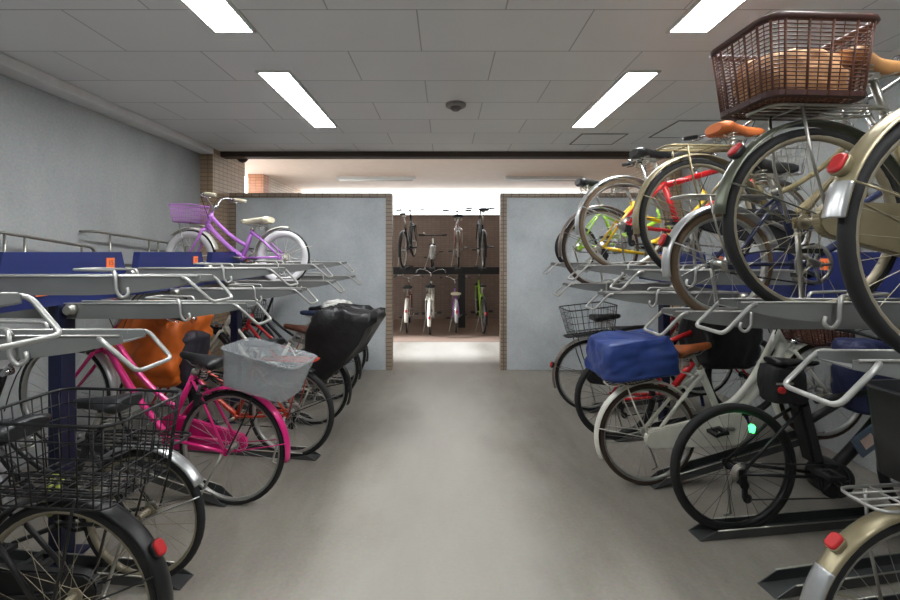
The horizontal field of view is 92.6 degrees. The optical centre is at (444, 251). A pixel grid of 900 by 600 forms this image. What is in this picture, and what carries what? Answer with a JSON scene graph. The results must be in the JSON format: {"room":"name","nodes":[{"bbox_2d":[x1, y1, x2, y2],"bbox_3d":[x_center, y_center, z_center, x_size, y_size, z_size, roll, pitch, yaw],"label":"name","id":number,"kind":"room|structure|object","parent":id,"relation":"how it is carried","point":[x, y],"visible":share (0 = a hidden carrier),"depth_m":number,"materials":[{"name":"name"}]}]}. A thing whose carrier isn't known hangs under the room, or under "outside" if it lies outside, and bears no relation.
{"room":"bicycle parking room","nodes":[
{"label":"bicycle parking room","id":0,"kind":"room"},
{"bbox_2d":[0,74,199,469],"bbox_3d":[-2.980,0.130,0.715,0.120,2.740,8.830,0,0,0],"label":"wall","id":1,"kind":"structure","parent":0,"point":[67,168],"depth_m":3.43,"materials":[{"name":"paint"}]},
{"bbox_2d":[0,231,95,251],"bbox_3d":[-2.854,0.024,2.770,0.131,0.471,1.362,0,0,0],"label":"wall rail","id":2,"kind":"object","parent":1,"relation":"attached to","point":[4,233],"visible":0.38,"depth_m":2.92,"materials":[{"name":"silver metal"}]},
{"bbox_2d":[0,53,212,153],"bbox_3d":[-2.840,-1.205,0.765,0.160,0.070,8.730,0,0,0],"label":"trim","id":3,"kind":"structure","parent":1,"relation":"attached to","point":[10,67],"depth_m":3.39,"materials":[{"name":"paint"}]},
{"bbox_2d":[79,230,192,251],"bbox_3d":[-2.854,0.032,4.105,0.131,0.416,1.352,0,0,0],"label":"wall rail","id":4,"kind":"object","parent":1,"relation":"attached to","point":[80,231],"visible":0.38,"depth_m":3.79,"materials":[{"name":"silver metal"}]},
{"bbox_2d":[200,148,244,375],"bbox_3d":[-3.085,0.025,5.540,0.630,2.950,0.820,0,0,0],"label":"pillar","id":5,"kind":"structure","parent":0,"point":[221,176],"depth_m":5.28,"materials":[{"name":"beige tile"}]},
{"bbox_2d":[248,174,268,192],"bbox_3d":[-3.305,0.070,7.625,0.270,2.860,0.250,0,0,0],"label":"pillar","id":6,"kind":"structure","parent":0,"point":[257,183],"depth_m":7.50,"materials":[{"name":"orange brick"}]},
{"bbox_2d":[269,177,301,192],"bbox_3d":[-3.300,0.070,8.675,0.200,2.860,1.850,0,0,0],"label":"wall","id":7,"kind":"structure","parent":0,"point":[275,186],"depth_m":8.31,"materials":[{"name":"beige tile"}]},
{"bbox_2d":[236,198,385,369],"bbox_3d":[-1.705,0.405,5.530,1.910,2.190,0.120,0,0,0],"label":"wall","id":8,"kind":"structure","parent":0,"point":[352,231],"depth_m":5.47,"materials":[{"name":"paint"}]},
{"bbox_2d":[229,200,235,340],"bbox_3d":[-2.700,0.405,5.529,0.080,2.190,0.142,0,0,0],"label":"trim","id":9,"kind":"structure","parent":8,"relation":"attached to","point":[232,206],"depth_m":5.46,"materials":[{"name":"brown tile"}]},
{"bbox_2d":[229,193,392,197],"bbox_3d":[-1.707,-0.720,5.529,2.066,0.060,0.142,0,0,0],"label":"trim","id":10,"kind":"structure","parent":8,"relation":"attached to","point":[231,195],"depth_m":5.46,"materials":[{"name":"brown tile"}]},
{"bbox_2d":[386,198,392,369],"bbox_3d":[-0.713,0.405,5.529,0.078,2.190,0.142,0,0,0],"label":"trim","id":11,"kind":"structure","parent":8,"relation":"attached to","point":[389,201],"depth_m":5.46,"materials":[{"name":"brown brick"}]},
{"bbox_2d":[220,151,630,158],"bbox_3d":[0.315,-1.282,5.370,6.170,0.215,0.140,0,0,0],"label":"beam","id":12,"kind":"structure","parent":0,"point":[224,154],"depth_m":5.30,"materials":[{"name":"metal"}]},
{"bbox_2d":[245,159,644,191],"bbox_3d":[-0.050,-1.430,7.595,7.100,0.140,4.310,0,0,0],"label":"ceiling","id":13,"kind":"structure","parent":0,"point":[305,175],"depth_m":7.45,"materials":[{"name":"paint"}]},
{"bbox_2d":[336,176,414,180],"bbox_3d":[-1.245,-1.320,7.760,1.410,0.080,0.100,0,0,0],"label":"light","id":14,"kind":"object","parent":13,"relation":"attached to","point":[340,178],"visible":1,"depth_m":7.71,"materials":[{"name":"white plastic"}]},
{"bbox_2d":[504,176,583,180],"bbox_3d":[1.790,-1.320,7.760,1.420,0.080,0.100,0,0,0],"label":"light","id":15,"kind":"object","parent":13,"relation":"attached to","point":[508,178],"visible":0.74,"depth_m":7.71,"materials":[{"name":"white plastic"}]},
{"bbox_2d":[393,216,498,318],"bbox_3d":[0.050,0.350,9.675,6.900,2.300,0.150,0,0,0],"label":"wall","id":16,"kind":"structure","parent":0,"point":[429,225],"depth_m":9.60,"materials":[{"name":"brown wood"}]},
{"bbox_2d":[0,0,899,150],"bbox_3d":[0.000,-1.315,0.860,6.040,0.150,9.120,0,0,0],"label":"ceiling","id":17,"kind":"structure","parent":0,"point":[386,73],"depth_m":2.78,"materials":[{"name":"white tile"}]},
{"bbox_2d":[179,0,256,33],"bbox_3d":[-1.177,-1.233,1.760,0.237,0.014,1.312,0,0,0],"label":"recessed light","id":18,"kind":"object","parent":17,"relation":"in","point":[220,16],"visible":1,"depth_m":2.25,"materials":[{"name":"white plastic"}]},
{"bbox_2d":[255,70,337,127],"bbox_3d":[-1.177,-1.233,3.590,0.237,0.014,1.312,0,0,0],"label":"recessed light","id":19,"kind":"object","parent":17,"relation":"in","point":[284,83],"visible":1,"depth_m":3.41,"materials":[{"name":"white plastic"}]},
{"bbox_2d":[569,134,627,144],"bbox_3d":[1.675,-1.237,4.725,0.490,0.006,0.450,0,0,0],"label":"access panel","id":20,"kind":"object","parent":17,"relation":"attached to","point":[583,139],"visible":1,"depth_m":4.72,"materials":[{"name":"grey metal"}]},
{"bbox_2d":[570,70,660,127],"bbox_3d":[1.357,-1.233,3.590,0.237,0.014,1.312,0,0,0],"label":"recessed light","id":21,"kind":"object","parent":17,"relation":"in","point":[630,82],"visible":1,"depth_m":3.41,"materials":[{"name":"white plastic"}]},
{"bbox_2d":[648,120,736,137],"bbox_3d":[2.475,-1.237,4.350,0.550,0.006,0.600,0,0,0],"label":"access panel","id":22,"kind":"object","parent":17,"relation":"attached to","point":[681,128],"visible":0.76,"depth_m":4.30,"materials":[{"name":"grey metal"}]},
{"bbox_2d":[666,0,747,33],"bbox_3d":[1.357,-1.233,1.760,0.237,0.014,1.312,0,0,0],"label":"recessed light","id":23,"kind":"object","parent":17,"relation":"in","point":[702,16],"visible":1,"depth_m":2.25,"materials":[{"name":"white plastic"}]},
{"bbox_2d":[3,319,899,599],"bbox_3d":[-2.800,1.558,3.100,12.400,0.124,13.600,0,0,0],"label":"floor","id":24,"kind":"structure","parent":0,"point":[446,473],"depth_m":2.54,"materials":[{"name":"concrete"}]},
{"bbox_2d":[0,549,193,589],"bbox_3d":[-1.792,1.472,2.015,1.250,0.053,0.105,0,0,6],"label":"rail","id":25,"kind":"object","parent":24,"relation":"on","point":[86,561],"visible":0.38,"depth_m":2.03,"materials":[{"name":"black metal"}]},
{"bbox_2d":[0,349,208,599],"bbox_3d":[-1.867,0.979,2.002,1.600,1.030,0.598,0,0,6],"label":"bicycle","id":26,"kind":"object","parent":25,"relation":"on","point":[181,466],"visible":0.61,"depth_m":1.95,"materials":[{"name":"black paint"}]},
{"bbox_2d":[46,437,232,506],"bbox_3d":[-1.909,1.333,2.658,1.262,0.333,0.105,0,0,8],"label":"rail","id":27,"kind":"object","parent":24,"relation":"on","point":[177,484],"visible":0.39,"depth_m":2.62,"materials":[{"name":"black metal"}]},
{"bbox_2d":[18,290,290,504],"bbox_3d":[-1.757,0.856,2.622,1.958,1.292,0.600,0,0,16],"label":"bicycle","id":28,"kind":"object","parent":27,"relation":"on","point":[206,435],"visible":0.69,"depth_m":2.59,"materials":[{"name":"paint"}]},
{"bbox_2d":[0,252,282,566],"bbox_3d":[-1.870,0.750,2.750,0.140,1.500,4.400,0,0,0],"label":"bicycle rack","id":29,"kind":"object","parent":24,"relation":"on","point":[61,368],"visible":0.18,"depth_m":2.10,"materials":[{"name":"metal"}]},
{"bbox_2d":[0,292,61,350],"bbox_3d":[-1.794,0.132,0.926,1.812,0.136,0.182,0,0,0],"label":"rail","id":30,"kind":"object","parent":29,"relation":"attached to","point":[6,298],"visible":1,"depth_m":0.97,"materials":[{"name":"silver metal"}]},
{"bbox_2d":[0,320,171,371],"bbox_3d":[-1.794,0.287,1.330,1.812,0.136,0.182,0,0,0],"label":"tray","id":31,"kind":"object","parent":29,"relation":"attached to","point":[69,341],"visible":0.98,"depth_m":1.28,"materials":[{"name":"grey paint"}]},
{"bbox_2d":[0,267,232,302],"bbox_3d":[-1.794,0.132,1.736,1.812,0.136,0.182,0,0,0],"label":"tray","id":32,"kind":"object","parent":29,"relation":"attached to","point":[114,283],"visible":1,"depth_m":1.69,"materials":[{"name":"grey paint"}]},
{"bbox_2d":[0,295,271,324],"bbox_3d":[-1.794,0.287,2.140,1.812,0.136,0.182,0,0,0],"label":"tray","id":33,"kind":"object","parent":29,"relation":"attached to","point":[154,307],"visible":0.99,"depth_m":2.09,"materials":[{"name":"grey paint"}]},
{"bbox_2d":[125,263,298,285],"bbox_3d":[-1.794,0.132,2.545,1.812,0.136,0.182,0,0,0],"label":"tray","id":34,"kind":"object","parent":29,"relation":"attached to","point":[222,273],"visible":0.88,"depth_m":2.50,"materials":[{"name":"grey paint"}]},
{"bbox_2d":[108,283,317,304],"bbox_3d":[-1.794,0.287,2.950,1.812,0.136,0.182,0,0,0],"label":"tray","id":35,"kind":"object","parent":29,"relation":"attached to","point":[248,291],"visible":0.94,"depth_m":2.90,"materials":[{"name":"grey paint"}]},
{"bbox_2d":[124,260,332,277],"bbox_3d":[-1.794,0.132,3.355,1.812,0.136,0.182,0,0,0],"label":"tray","id":36,"kind":"object","parent":29,"relation":"attached to","point":[290,267],"visible":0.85,"depth_m":3.31,"materials":[{"name":"grey paint"}]},
{"bbox_2d":[198,277,344,292],"bbox_3d":[-1.794,0.287,3.760,1.812,0.136,0.182,0,0,0],"label":"tray","id":37,"kind":"object","parent":29,"relation":"attached to","point":[265,283],"visible":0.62,"depth_m":3.71,"materials":[{"name":"grey paint"}]},
{"bbox_2d":[165,192,310,280],"bbox_3d":[-1.856,-0.114,3.826,1.360,0.804,0.474,0,0,6],"label":"bicycle","id":38,"kind":"object","parent":37,"relation":"on","point":[259,253],"visible":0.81,"depth_m":3.81,"materials":[{"name":"purple paint"}]},
{"bbox_2d":[168,203,208,223],"bbox_3d":[-2.300,-0.342,3.873,0.257,0.158,0.302,0,0,0],"label":"basket","id":39,"kind":"object","parent":38,"relation":"on","point":[197,211],"depth_m":3.85,"materials":[{"name":"purple plastic"}]},
{"bbox_2d":[203,259,354,272],"bbox_3d":[-1.794,0.132,4.165,1.812,0.136,0.182,0,0,0],"label":"tray","id":40,"kind":"object","parent":29,"relation":"attached to","point":[326,263],"visible":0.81,"depth_m":4.12,"materials":[{"name":"grey paint"}]},
{"bbox_2d":[245,272,361,285],"bbox_3d":[-1.794,0.287,4.570,1.812,0.136,0.182,0,0,0],"label":"tray","id":41,"kind":"object","parent":29,"relation":"attached to","point":[304,277],"visible":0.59,"depth_m":4.52,"materials":[{"name":"grey paint"}]},
{"bbox_2d":[159,443,320,460],"bbox_3d":[-1.539,1.472,3.217,1.250,0.053,0.105,0,0,8],"label":"rail","id":42,"kind":"object","parent":24,"relation":"on","point":[265,452],"visible":0.35,"depth_m":3.16,"materials":[{"name":"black metal"}]},
{"bbox_2d":[118,317,334,463],"bbox_3d":[-1.665,0.950,3.207,1.759,1.088,0.598,0,0,8],"label":"bicycle","id":43,"kind":"object","parent":42,"relation":"on","point":[294,409],"visible":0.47,"depth_m":3.13,"materials":[{"name":"paint"}]},
{"bbox_2d":[114,315,212,388],"bbox_3d":[-2.131,0.662,3.273,0.546,0.623,0.527,0,0,8],"label":"rain poncho","id":44,"kind":"object","parent":43,"relation":"on","point":[144,351],"visible":0.4,"depth_m":3.06,"materials":[{"name":"orange plastic"}]},
{"bbox_2d":[173,330,211,388],"bbox_3d":[-1.911,0.795,3.239,0.176,0.398,0.297,0,0,8],"label":"bag","id":45,"kind":"object","parent":43,"relation":"hanging from","point":[198,341],"visible":0.56,"depth_m":3.14,"materials":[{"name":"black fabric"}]},
{"bbox_2d":[183,388,313,425],"bbox_3d":[-1.749,1.364,3.836,1.232,0.269,0.105,0,0,8],"label":"rail","id":46,"kind":"object","parent":24,"relation":"on","point":[226,400],"visible":0.27,"depth_m":3.80,"materials":[{"name":"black metal"}]},
{"bbox_2d":[181,303,385,426],"bbox_3d":[-1.533,0.896,3.791,2.021,1.204,0.601,0,0,11],"label":"bicycle","id":47,"kind":"object","parent":46,"relation":"on","point":[335,333],"visible":0.61,"depth_m":3.55,"materials":[{"name":"white paint"}]},
{"bbox_2d":[216,381,324,400],"bbox_3d":[-1.757,1.429,4.437,1.247,0.140,0.105,0,0,8],"label":"rail","id":48,"kind":"object","parent":24,"relation":"on","point":[298,395],"visible":0.12,"depth_m":4.35,"materials":[{"name":"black metal"}]},
{"bbox_2d":[210,299,361,400],"bbox_3d":[-1.711,0.932,4.409,1.735,1.126,0.602,0,0,18],"label":"bicycle","id":49,"kind":"object","parent":48,"relation":"on","point":[358,367],"visible":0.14,"depth_m":4.39,"materials":[{"name":"red paint"}]},
{"bbox_2d":[252,373,352,383],"bbox_3d":[-1.639,1.472,5.007,1.250,0.053,0.105,0,0,8],"label":"rail","id":50,"kind":"object","parent":24,"relation":"on","point":[254,376],"visible":0.21,"depth_m":4.92,"materials":[{"name":"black metal"}]},
{"bbox_2d":[223,298,368,384],"bbox_3d":[-1.751,0.950,4.995,1.788,1.088,0.598,0,0,8],"label":"bicycle","id":51,"kind":"object","parent":50,"relation":"on","point":[365,353],"visible":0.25,"depth_m":5.02,"materials":[{"name":"black paint"}]},
{"bbox_2d":[230,299,265,321],"bbox_3d":[-2.328,0.691,5.076,0.343,0.228,0.394,0,0,0],"label":"basket","id":52,"kind":"object","parent":51,"relation":"on","point":[244,318],"depth_m":5.05,"materials":[{"name":"black metal"}]},
{"bbox_2d":[394,274,423,332],"bbox_3d":[-0.721,0.968,8.481,0.598,1.049,1.757,0,0,-2],"label":"bicycle","id":53,"kind":"object","parent":24,"relation":"on","point":[407,315],"visible":1,"depth_m":8.06,"materials":[{"name":"red paint"}]},
{"bbox_2d":[415,267,445,334],"bbox_3d":[-0.262,0.901,8.317,0.598,1.192,1.706,0,0,-17],"label":"bicycle","id":54,"kind":"object","parent":24,"relation":"on","point":[430,286],"visible":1,"depth_m":7.83,"materials":[{"name":"white paint"}]},
{"bbox_2d":[393,267,498,327],"bbox_3d":[0.000,0.900,8.550,4.800,1.200,0.120,0,0,0],"label":"bicycle rack","id":55,"kind":"object","parent":24,"relation":"on","point":[449,270],"visible":0.17,"depth_m":8.52,"materials":[{"name":"black metal"}]},
{"bbox_2d":[399,265,412,270],"bbox_3d":[-0.763,0.312,8.590,0.100,0.045,1.920,0,0,0],"label":"tray","id":56,"kind":"object","parent":55,"relation":"attached to","point":[407,266],"visible":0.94,"depth_m":8.00,"materials":[{"name":"black metal"}]},
{"bbox_2d":[396,208,423,267],"bbox_3d":[-0.680,-0.296,8.472,0.571,1.176,1.714,0,0,-9],"label":"bicycle","id":57,"kind":"object","parent":56,"relation":"on","point":[408,243],"visible":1,"depth_m":8.25,"materials":[{"name":"black paint"}]},
{"bbox_2d":[474,265,486,270],"bbox_3d":[0.703,0.312,8.590,0.100,0.045,1.920,0,0,0],"label":"tray","id":58,"kind":"object","parent":55,"relation":"attached to","point":[478,266],"visible":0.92,"depth_m":8.05,"materials":[{"name":"black metal"}]},
{"bbox_2d":[466,206,494,267],"bbox_3d":[0.730,-0.310,8.418,0.572,1.206,1.732,0,0,-14],"label":"bicycle","id":59,"kind":"object","parent":58,"relation":"on","point":[482,245],"visible":1,"depth_m":8.04,"materials":[{"name":"black paint"}]},
{"bbox_3d":[0.240,0.312,8.590,0.100,0.045,1.920,0,0,0],"label":"tray","id":60,"kind":"object","parent":55,"relation":"attached to","visible":0},
{"bbox_2d":[442,208,471,267],"bbox_3d":[0.275,-0.291,8.435,0.572,1.164,1.722,0,0,-14],"label":"bicycle","id":61,"kind":"object","parent":60,"relation":"on","point":[458,248],"visible":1,"depth_m":7.92,"materials":[{"name":"red paint"}]},
{"bbox_2d":[440,275,469,332],"bbox_3d":[0.203,0.978,8.481,0.598,1.030,1.738,0,0,0],"label":"bicycle","id":62,"kind":"object","parent":24,"relation":"on","point":[455,297],"visible":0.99,"depth_m":8.06,"materials":[{"name":"purple paint"}]},
{"bbox_2d":[470,274,492,333],"bbox_3d":[0.722,0.915,8.425,0.573,1.164,1.740,0,0,-17],"label":"bicycle","id":63,"kind":"object","parent":24,"relation":"on","point":[481,300],"visible":0.99,"depth_m":8.13,"materials":[{"name":"green paint"}]},
{"bbox_2d":[586,386,704,412],"bbox_3d":[1.957,1.407,4.116,1.244,0.183,0.105,0,0,-7],"label":"rail","id":64,"kind":"object","parent":24,"relation":"on","point":[697,389],"visible":0.41,"depth_m":4.09,"materials":[{"name":"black metal"}]},
{"bbox_2d":[550,301,732,410],"bbox_3d":[1.887,0.905,4.102,1.787,1.181,0.601,0,0,6],"label":"bicycle","id":65,"kind":"object","parent":64,"relation":"on","point":[601,318],"visible":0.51,"depth_m":4.03,"materials":[{"name":"red paint"}]},
{"bbox_2d":[559,301,617,337],"bbox_3d":[1.342,0.632,4.056,0.483,0.301,0.374,0,0,0],"label":"basket","id":66,"kind":"object","parent":65,"relation":"on","point":[601,318],"depth_m":4.02,"materials":[{"name":"black metal"}]},
{"bbox_2d":[614,413,749,441],"bbox_3d":[1.964,1.386,3.505,1.238,0.226,0.105,0,0,-7],"label":"rail","id":67,"kind":"object","parent":24,"relation":"on","point":[682,418],"visible":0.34,"depth_m":3.52,"materials":[{"name":"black metal"}]},
{"bbox_2d":[574,325,774,438],"bbox_3d":[1.919,0.916,3.451,1.699,1.161,0.571,0,0,-19],"label":"bicycle","id":68,"kind":"object","parent":67,"relation":"on","point":[652,396],"visible":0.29,"depth_m":3.44,"materials":[{"name":"red paint"}]},
{"bbox_2d":[678,306,761,368],"bbox_3d":[2.237,0.629,3.506,0.524,0.569,0.391,0,0,-4],"label":"basket","id":69,"kind":"object","parent":68,"relation":"attached to","point":[735,349],"visible":0.41,"depth_m":3.34,"materials":[{"name":"black plastic"}]},
{"bbox_2d":[650,430,824,488],"bbox_3d":[1.935,1.343,2.836,1.250,0.312,0.105,0,0,-7],"label":"rail","id":70,"kind":"object","parent":24,"relation":"on","point":[696,465],"visible":0.54,"depth_m":2.83,"materials":[{"name":"silver metal"}]},
{"bbox_2d":[594,329,861,484],"bbox_3d":[1.894,0.881,2.825,1.853,1.240,0.600,0,0,6],"label":"bicycle","id":71,"kind":"object","parent":70,"relation":"on","point":[803,341],"visible":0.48,"depth_m":2.76,"materials":[{"name":"white paint"}]},
{"bbox_2d":[585,328,680,382],"bbox_3d":[1.192,0.654,2.765,0.497,0.283,0.389,0,0,-7],"label":"cover","id":72,"kind":"object","parent":71,"relation":"on","point":[638,354],"visible":0.94,"depth_m":2.60,"materials":[{"name":"blue fabric"}]},
{"bbox_2d":[623,375,670,384],"bbox_3d":[1.224,0.689,2.769,0.385,0.271,0.304,0,0,-4],"label":"basket","id":73,"kind":"object","parent":71,"relation":"on","point":[649,380],"depth_m":2.74,"materials":[{"name":"black metal"}]},
{"bbox_2d":[780,329,854,346],"bbox_3d":[2.417,0.452,2.852,0.351,0.286,0.415,0,0,0],"label":"basket","id":74,"kind":"object","parent":71,"relation":"on","point":[797,337],"depth_m":2.79,"materials":[{"name":"wicker"}]},
{"bbox_2d":[639,252,899,420],"bbox_3d":[1.870,0.750,2.360,0.140,1.500,3.480,0,0,0],"label":"bicycle rack","id":75,"kind":"object","parent":24,"relation":"on","point":[890,283],"visible":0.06,"depth_m":2.21,"materials":[{"name":"metal"}]},
{"bbox_2d":[543,259,654,274],"bbox_3d":[1.794,0.132,3.860,1.812,0.136,0.182,0,0,0],"label":"tray","id":76,"kind":"object","parent":75,"relation":"attached to","point":[560,264],"visible":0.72,"depth_m":3.81,"materials":[{"name":"grey paint"}]},
{"bbox_2d":[555,150,689,269],"bbox_3d":[1.654,-0.361,3.893,1.350,1.049,0.584,0,0,-4],"label":"bicycle","id":77,"kind":"object","parent":76,"relation":"on","point":[582,182],"visible":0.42,"depth_m":3.85,"materials":[{"name":"green paint"}]},
{"bbox_2d":[567,261,708,280],"bbox_3d":[1.794,0.132,3.060,1.812,0.136,0.182,0,0,0],"label":"tray","id":78,"kind":"object","parent":75,"relation":"attached to","point":[610,269],"visible":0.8,"depth_m":3.01,"materials":[{"name":"grey paint"}]},
{"bbox_2d":[575,115,811,264],"bbox_3d":[1.805,-0.406,3.097,1.778,1.078,0.598,0,0,-4],"label":"bicycle","id":79,"kind":"object","parent":78,"relation":"on","point":[650,156],"visible":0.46,"depth_m":3.05,"materials":[{"name":"red paint"}]},
{"bbox_2d":[753,141,807,178],"bbox_3d":[2.388,-0.661,3.138,0.327,0.228,0.383,0,0,0],"label":"basket","id":80,"kind":"object","parent":79,"relation":"on","point":[793,174],"depth_m":3.02,"materials":[{"name":"silver metal"}]},
{"bbox_2d":[554,279,723,296],"bbox_3d":[1.794,0.287,3.460,1.812,0.136,0.182,0,0,0],"label":"tray","id":81,"kind":"object","parent":75,"relation":"attached to","point":[633,286],"visible":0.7,"depth_m":3.41,"materials":[{"name":"grey paint"}]},
{"bbox_2d":[558,152,742,282],"bbox_3d":[1.785,-0.246,3.497,1.768,1.068,0.598,0,0,-4],"label":"bicycle","id":82,"kind":"object","parent":81,"relation":"on","point":[563,248],"visible":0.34,"depth_m":3.44,"materials":[{"name":"yellow paint"}]},
{"bbox_2d":[585,287,749,310],"bbox_3d":[1.794,0.287,2.660,1.812,0.136,0.182,0,0,0],"label":"tray","id":83,"kind":"object","parent":75,"relation":"attached to","point":[659,297],"visible":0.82,"depth_m":2.61,"materials":[{"name":"grey paint"}]},
{"bbox_2d":[609,264,797,290],"bbox_3d":[1.794,0.132,2.260,1.812,0.136,0.182,0,0,0],"label":"tray","id":84,"kind":"object","parent":75,"relation":"attached to","point":[695,276],"visible":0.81,"depth_m":2.21,"materials":[{"name":"grey paint"}]},
{"bbox_2d":[632,80,884,269],"bbox_3d":[1.870,-0.381,2.307,1.776,1.078,0.598,0,0,-4],"label":"bicycle","id":85,"kind":"object","parent":84,"relation":"on","point":[735,132],"visible":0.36,"depth_m":2.25,"materials":[{"name":"beige paint"}]},
{"bbox_2d":[643,307,899,336],"bbox_3d":[1.794,0.287,1.860,1.812,0.136,0.182,0,0,0],"label":"tray","id":86,"kind":"object","parent":75,"relation":"attached to","point":[750,320],"visible":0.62,"depth_m":1.81,"materials":[{"name":"grey paint"}]},
{"bbox_2d":[658,57,899,310],"bbox_3d":[1.679,-0.244,1.894,1.486,1.063,0.601,0,0,-15],"label":"bicycle","id":87,"kind":"object","parent":86,"relation":"on","point":[673,243],"visible":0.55,"depth_m":1.85,"materials":[{"name":"blue paint"}]},
{"bbox_2d":[695,290,899,334],"bbox_3d":[1.794,0.202,1.460,1.812,0.136,0.182,0,0,0],"label":"tray","id":88,"kind":"object","parent":75,"relation":"attached to","point":[820,310],"visible":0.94,"depth_m":1.41,"materials":[{"name":"grey paint"}]},
{"bbox_2d":[710,11,899,300],"bbox_3d":[1.788,-0.317,1.508,1.739,1.065,0.601,0,0,7],"label":"bicycle","id":89,"kind":"object","parent":88,"relation":"on","point":[862,66],"visible":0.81,"depth_m":1.43,"materials":[{"name":"beige paint"}]},
{"bbox_2d":[734,49,845,108],"bbox_3d":[1.162,-0.584,1.462,0.304,0.158,0.229,0,0,-3],"label":"cloth","id":90,"kind":"object","parent":89,"relation":"in","point":[834,50],"visible":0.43,"depth_m":1.36,"materials":[{"name":"beige fabric"}]},
{"bbox_2d":[710,11,880,120],"bbox_3d":[1.160,-0.607,1.455,0.402,0.247,0.326,0,0,0],"label":"basket","id":91,"kind":"object","parent":89,"relation":"on","point":[856,57],"depth_m":1.35,"materials":[{"name":"wicker"}]},
{"bbox_2d":[783,349,899,406],"bbox_3d":[1.794,0.292,1.060,1.812,0.136,0.182,0,0,0],"label":"tray","id":92,"kind":"object","parent":75,"relation":"attached to","point":[884,362],"visible":1,"depth_m":1.06,"materials":[{"name":"grey paint"}]},
{"bbox_2d":[821,108,899,353],"bbox_3d":[1.826,-0.249,1.088,1.797,1.098,0.598,0,0,-3],"label":"bicycle","id":93,"kind":"object","parent":92,"relation":"on","point":[854,171],"visible":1,"depth_m":1.03,"materials":[{"name":"beige paint"}]},
{"bbox_2d":[688,504,883,541],"bbox_3d":[1.935,1.472,2.346,1.250,0.053,0.105,0,0,-7],"label":"rail","id":94,"kind":"object","parent":24,"relation":"on","point":[792,522],"visible":0.68,"depth_m":2.32,"materials":[{"name":"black metal"}]},
{"bbox_2d":[670,329,899,530],"bbox_3d":[2.114,0.956,2.320,1.850,1.077,0.584,0,0,-3],"label":"bicycle","id":95,"kind":"object","parent":94,"relation":"on","point":[826,474],"visible":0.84,"depth_m":2.27,"materials":[{"name":"black paint"}]},
{"bbox_2d":[758,362,806,403],"bbox_3d":[1.801,0.698,2.300,0.202,0.193,0.149,0,0,-3],"label":"bag","id":96,"kind":"object","parent":95,"relation":"attached to","point":[772,389],"visible":0.77,"depth_m":2.25,"materials":[{"name":"black fabric"}]},
{"bbox_2d":[831,337,891,413],"bbox_3d":[2.277,0.662,2.348,0.238,0.384,0.222,0,0,-3],"label":"bag","id":97,"kind":"object","parent":95,"relation":"attached to","point":[843,379],"visible":0.41,"depth_m":2.30,"materials":[{"name":"fabric"}]},
{"bbox_2d":[757,552,899,598],"bbox_3d":[2.037,1.472,1.998,1.250,0.053,0.105,0,0,-9],"label":"rail","id":98,"kind":"object","parent":24,"relation":"on","point":[784,582],"visible":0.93,"depth_m":1.96,"materials":[{"name":"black metal"}]},
{"bbox_3d":[1.830,1.473,1.356,1.250,0.053,0.105,0,0,-7],"label":"rail","id":99,"kind":"object","parent":24,"relation":"on","visible":0},
{"bbox_2d":[799,379,899,599],"bbox_3d":[1.964,0.930,1.347,1.825,1.125,0.598,0,0,-5],"label":"bicycle","id":100,"kind":"object","parent":99,"relation":"on","point":[843,550],"visible":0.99,"depth_m":1.29,"materials":[{"name":"beige paint"}]},
{"bbox_2d":[865,379,899,481],"bbox_3d":[1.624,0.586,1.317,0.424,0.290,0.364,0,0,-5],"label":"basket","id":101,"kind":"object","parent":100,"relation":"on","point":[883,394],"depth_m":1.40,"materials":[{"name":"black plastic"}]},
{"bbox_2d":[507,198,660,369],"bbox_3d":[1.775,0.405,5.530,1.990,2.190,0.120,0,0,0],"label":"wall","id":102,"kind":"structure","parent":0,"point":[536,329],"depth_m":5.47,"materials":[{"name":"paint"}]},
{"bbox_2d":[499,198,506,369],"bbox_3d":[0.747,0.405,5.529,0.077,2.190,0.142,0,0,0],"label":"trim","id":103,"kind":"structure","parent":102,"relation":"attached to","point":[502,201],"depth_m":5.46,"materials":[{"name":"brown brick"}]},
{"bbox_2d":[499,193,662,198],"bbox_3d":[1.739,-0.720,5.529,2.062,0.060,0.142,0,0,0],"label":"trim","id":104,"kind":"structure","parent":102,"relation":"attached to","point":[501,195],"depth_m":5.46,"materials":[{"name":"brown tile"}]},
{"bbox_2d":[591,169,644,192],"bbox_3d":[3.275,0.070,7.775,0.150,2.860,3.650,0,0,0],"label":"wall","id":105,"kind":"structure","parent":0,"point":[639,174],"depth_m":7.30,"materials":[{"name":"beige tile"}]},
{"bbox_2d":[645,157,681,373],"bbox_3d":[3.135,0.025,5.625,0.730,2.950,0.650,0,0,0],"label":"pillar","id":106,"kind":"structure","parent":0,"point":[649,169],"depth_m":5.30,"materials":[{"name":"beige tile"}]},
{"bbox_2d":[682,75,899,482],"bbox_3d":[2.980,0.130,0.800,0.120,2.740,9.000,0,0,0],"label":"wall","id":107,"kind":"structure","parent":0,"point":[892,96],"depth_m":3.44,"materials":[{"name":"paint"}]},
{"bbox_2d":[670,48,899,156],"bbox_3d":[2.840,-1.205,0.850,0.160,0.070,8.900,0,0,0],"label":"trim","id":108,"kind":"structure","parent":107,"relation":"attached to","point":[889,56],"depth_m":4.01,"materials":[{"name":"paint"}]},
{"bbox_3d":[-1.668,1.473,1.464,1.250,0.053,0.105,0,0,5],"label":"rail","id":109,"kind":"object","parent":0,"visible":0},
{"bbox_2d":[0,387,180,599],"bbox_3d":[-1.777,0.938,1.456,1.804,1.103,0.598,0,0,5],"label":"bicycle","id":110,"kind":"object","parent":109,"relation":"on","point":[33,579],"visible":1,"depth_m":1.40,"materials":[{"name":"black paint"}]},
{"bbox_2d":[0,387,180,511],"bbox_3d":[-1.180,0.625,1.404,0.507,0.259,0.361,0,0,0],"label":"basket","id":111,"kind":"object","parent":110,"relation":"on","point":[16,429],"depth_m":1.39,"materials":[{"name":"black metal"}]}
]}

